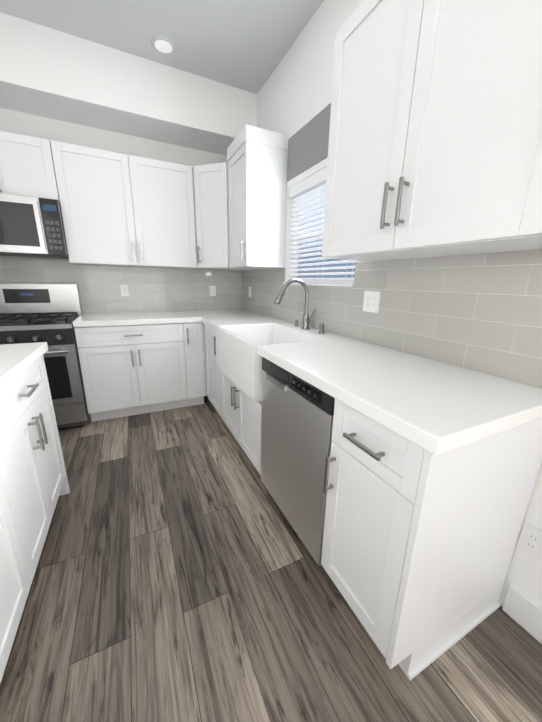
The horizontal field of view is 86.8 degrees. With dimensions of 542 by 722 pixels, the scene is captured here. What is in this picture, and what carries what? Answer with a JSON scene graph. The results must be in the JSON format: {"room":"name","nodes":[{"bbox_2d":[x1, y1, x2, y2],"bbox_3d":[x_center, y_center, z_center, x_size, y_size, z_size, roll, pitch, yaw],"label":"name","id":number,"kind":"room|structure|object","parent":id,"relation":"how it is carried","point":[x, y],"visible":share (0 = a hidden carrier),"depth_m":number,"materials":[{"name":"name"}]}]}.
{"room":"kitchen","nodes":[
{"label":"kitchen","id":0,"kind":"room"},
{"bbox_2d":[0,108,242,313],"bbox_3d":[-1.469,-1.040,2.917,2.740,2.900,0.150,-6,17,-25],"label":"wall","id":1,"kind":"structure","parent":0,"point":[20,123],"depth_m":2.54,"materials":[{"name":"white paint"}]},
{"bbox_2d":[0,131,59,201],"bbox_3d":[-2.077,-1.464,2.177,0.762,0.412,0.384,-6,17,-25],"label":"upper cabinet","id":2,"kind":"object","parent":1,"relation":"attached to","point":[27,168],"visible":0.77,"depth_m":2.14,"materials":[{"name":"white wood"}]},
{"bbox_2d":[0,193,68,258],"bbox_3d":[-2.077,-1.057,2.273,0.762,0.411,0.418,-6,17,-25],"label":"microwave","id":3,"kind":"object","parent":2,"relation":"attached to","point":[31,226],"visible":0.94,"depth_m":2.18,"materials":[{"name":"grey"}]},
{"bbox_2d":[0,256,241,312],"bbox_3d":[-1.443,-0.755,2.920,2.432,0.508,0.008,-6,17,-25],"label":"backsplash","id":4,"kind":"structure","parent":1,"relation":"attached to","point":[151,289],"depth_m":2.94,"materials":[{"name":"tile"}]},
{"bbox_2d":[120,284,128,295],"bbox_3d":[-1.482,-0.714,2.902,0.070,0.115,0.007,-6,17,-25],"label":"electrical outlet","id":5,"kind":"object","parent":4,"relation":"attached to","point":[124,290],"visible":1,"depth_m":2.90,"materials":[{"name":"white plastic"}]},
{"bbox_2d":[210,286,215,295],"bbox_3d":[-0.667,-0.804,3.287,0.070,0.115,0.007,-6,17,-25],"label":"electrical outlet","id":6,"kind":"object","parent":4,"relation":"attached to","point":[212,290],"visible":1,"depth_m":3.29,"materials":[{"name":"white plastic"}]},
{"bbox_2d":[50,140,196,268],"bbox_3d":[-1.262,-1.330,2.626,1.052,0.878,0.384,-6,17,-25],"label":"upper cabinet","id":7,"kind":"object","parent":1,"relation":"attached to","point":[121,209],"visible":1,"depth_m":2.47,"materials":[{"name":"white wood"}]},
{"bbox_2d":[0,0,322,93],"bbox_3d":[0.204,-1.550,-0.750,2.740,0.100,7.700,-6,17,-25],"label":"ceiling","id":8,"kind":"structure","parent":0,"point":[245,45],"depth_m":1.94,"materials":[{"name":"grey paint"}]},
{"bbox_2d":[0,12,256,155],"bbox_3d":[-1.320,-2.183,2.335,2.440,0.380,0.420,-6,17,-25],"label":"soffit beam","id":9,"kind":"structure","parent":8,"relation":"attached to","point":[48,72],"depth_m":2.23,"materials":[{"name":"white paint"}]},
{"bbox_2d":[151,35,175,54],"bbox_3d":[-0.783,-2.295,2.088,0.170,0.012,0.170,-6,17,-25],"label":"recessed light","id":10,"kind":"object","parent":8,"relation":"in","point":[163,44],"visible":1,"depth_m":2.07,"materials":[{"name":"white plastic"}]},
{"bbox_2d":[0,396,541,721],"bbox_3d":[0.146,1.341,0.049,2.740,0.100,7.700,-6,17,-25],"label":"floor","id":11,"kind":"structure","parent":0,"point":[180,575],"depth_m":1.09,"materials":[{"name":"brown wood"}]},
{"bbox_2d":[0,355,69,682],"bbox_3d":[-0.926,0.757,0.255,0.793,0.874,2.820,-6,17,-25],"label":"base cabinet","id":12,"kind":"object","parent":11,"relation":"on","point":[34,484],"visible":0.98,"depth_m":1.14,"materials":[{"name":"white wood"}]},
{"bbox_2d":[0,342,47,392],"bbox_3d":[-0.928,0.310,0.140,0.781,0.045,2.845,-6,17,-25],"label":"countertop","id":13,"kind":"structure","parent":12,"relation":"on","point":[17,361],"depth_m":1.24,"materials":[{"name":"white stone"}]},
{"bbox_2d":[0,283,89,428],"bbox_3d":[-2.031,-0.027,2.411,0.758,1.195,0.713,-6,17,-25],"label":"range","id":14,"kind":"object","parent":11,"relation":"on","point":[49,314],"visible":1,"depth_m":2.35,"materials":[{"name":"grey metal"}]},
{"bbox_2d":[74,322,207,421],"bbox_3d":[-0.958,-0.001,2.997,1.652,0.874,0.664,-6,17,-25],"label":"base cabinet","id":15,"kind":"object","parent":11,"relation":"on","point":[128,370],"visible":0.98,"depth_m":2.59,"materials":[{"name":"white wood"}]},
{"bbox_2d":[73,311,196,326],"bbox_3d":[-1.033,-0.437,2.839,1.470,0.045,0.654,-6,17,-25],"label":"countertop","id":16,"kind":"structure","parent":15,"relation":"on","point":[160,317],"depth_m":2.56,"materials":[{"name":"white stone"}]},
{"bbox_2d":[205,324,261,435],"bbox_3d":[-0.239,0.095,2.704,0.626,0.874,0.625,-6,17,-25],"label":"base cabinet","id":17,"kind":"object","parent":11,"relation":"on","point":[240,414],"depth_m":2.23,"materials":[{"name":"white wood"}]},
{"bbox_2d":[261,357,334,565],"bbox_3d":[0.342,0.439,1.501,0.636,0.874,0.602,-6,17,-25],"label":"dishwasher","id":18,"kind":"object","parent":11,"relation":"on","point":[297,413],"visible":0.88,"depth_m":1.28,"materials":[{"name":"grey metal"}]},
{"bbox_2d":[321,399,541,679],"bbox_3d":[0.574,0.558,1.086,0.628,0.874,0.370,-6,17,-25],"label":"base cabinet","id":19,"kind":"object","parent":11,"relation":"on","point":[418,545],"depth_m":0.89,"materials":[{"name":"white wood"}]},
{"bbox_2d":[189,309,541,455],"bbox_3d":[0.003,-0.205,2.075,0.662,0.045,2.994,-6,17,-25],"label":"countertop","id":20,"kind":"structure","parent":19,"relation":"on","point":[434,407],"depth_m":0.97,"materials":[{"name":"white stone"}]},
{"bbox_2d":[215,323,328,401],"bbox_3d":[-0.034,-0.042,2.000,0.503,0.316,0.772,-6,17,-25],"label":"farmhouse sink","id":21,"kind":"object","parent":20,"relation":"in","point":[238,360],"visible":0.54,"depth_m":1.93,"materials":[{"name":"white ceramic"}]},
{"bbox_2d":[274,278,314,329],"bbox_3d":[0.162,-0.393,2.008,0.296,0.358,0.106,-6,17,-25],"label":"kitchen faucet","id":22,"kind":"object","parent":20,"relation":"on","point":[306,318],"visible":1,"depth_m":2.03,"materials":[{"name":"silver metal"}]},
{"bbox_2d":[318,323,324,333],"bbox_3d":[0.342,-0.220,1.942,0.044,0.068,0.044,-6,17,-25],"label":"air gap cap","id":23,"kind":"object","parent":20,"relation":"on","point":[321,328],"visible":0.98,"depth_m":1.93,"materials":[{"name":"silver metal"}]},
{"bbox_2d":[257,0,541,607],"bbox_3d":[1.341,-0.233,0.199,0.150,2.900,7.400,-6,17,-25],"label":"wall","id":24,"kind":"structure","parent":0,"point":[294,95],"depth_m":1.89,"materials":[{"name":"white paint"}]},
{"bbox_2d":[192,124,288,270],"bbox_3d":[-0.372,-1.375,2.674,0.600,0.973,1.053,-6,17,-25],"label":"upper cabinet","id":25,"kind":"object","parent":24,"relation":"attached to","point":[240,208],"visible":1,"depth_m":2.37,"materials":[{"name":"white wood"}]},
{"bbox_2d":[287,103,330,181],"bbox_3d":[0.357,-1.452,1.818,0.004,0.290,1.033,-6,17,-25],"label":"wall","id":26,"kind":"structure","parent":24,"relation":"attached to","point":[308,143],"depth_m":1.99,"materials":[{"name":"grey paint"}]},
{"bbox_2d":[283,195,356,286],"bbox_3d":[0.373,-0.926,2.045,0.157,0.752,0.878,-6,17,-25],"label":"window","id":27,"kind":"structure","parent":24,"relation":"in","point":[328,276],"depth_m":2.19,"materials":[{"name":"white glass"}]},
{"bbox_2d":[289,166,356,282],"bbox_3d":[0.360,-0.936,2.035,0.075,0.727,0.872,-6,17,-25],"label":"window blinds","id":28,"kind":"object","parent":27,"relation":"attached to","point":[312,187],"visible":0.52,"depth_m":2.14,"materials":[{"name":"white plastic"}]},
{"bbox_2d":[242,249,541,387],"bbox_3d":[0.306,-0.477,2.149,0.008,0.450,2.987,-6,17,-25],"label":"backsplash","id":29,"kind":"structure","parent":24,"relation":"attached to","point":[482,313],"depth_m":1.26,"materials":[{"name":"tile"}]},
{"bbox_2d":[363,291,380,312],"bbox_3d":[0.564,-0.334,1.617,0.007,0.115,0.116,-6,17,-25],"label":"outlet","id":30,"kind":"object","parent":29,"relation":"attached to","point":[371,301],"visible":1,"depth_m":1.61,"materials":[{"name":"white plastic"}]},
{"bbox_2d":[322,0,541,260],"bbox_3d":[0.594,-0.852,1.001,0.384,0.893,0.895,-6,17,-25],"label":"upper cabinet","id":31,"kind":"object","parent":24,"relation":"attached to","point":[435,141],"visible":1,"depth_m":0.88,"materials":[{"name":"white wood"}]},
{"bbox_2d":[502,584,541,643],"bbox_3d":[1.893,1.481,-0.765,0.014,0.130,4.400,-6,17,-25],"label":"baseboard","id":32,"kind":"structure","parent":24,"relation":"attached to","point":[522,610],"depth_m":1.08,"materials":[{"name":"white wood"}]},
{"bbox_2d":[517,521,541,561],"bbox_3d":[0.952,0.657,1.044,0.007,0.115,0.070,-6,17,-25],"label":"electrical outlet","id":33,"kind":"object","parent":24,"relation":"attached to","point":[530,541],"visible":1,"depth_m":1.04,"materials":[{"name":"white plastic"}]}
]}

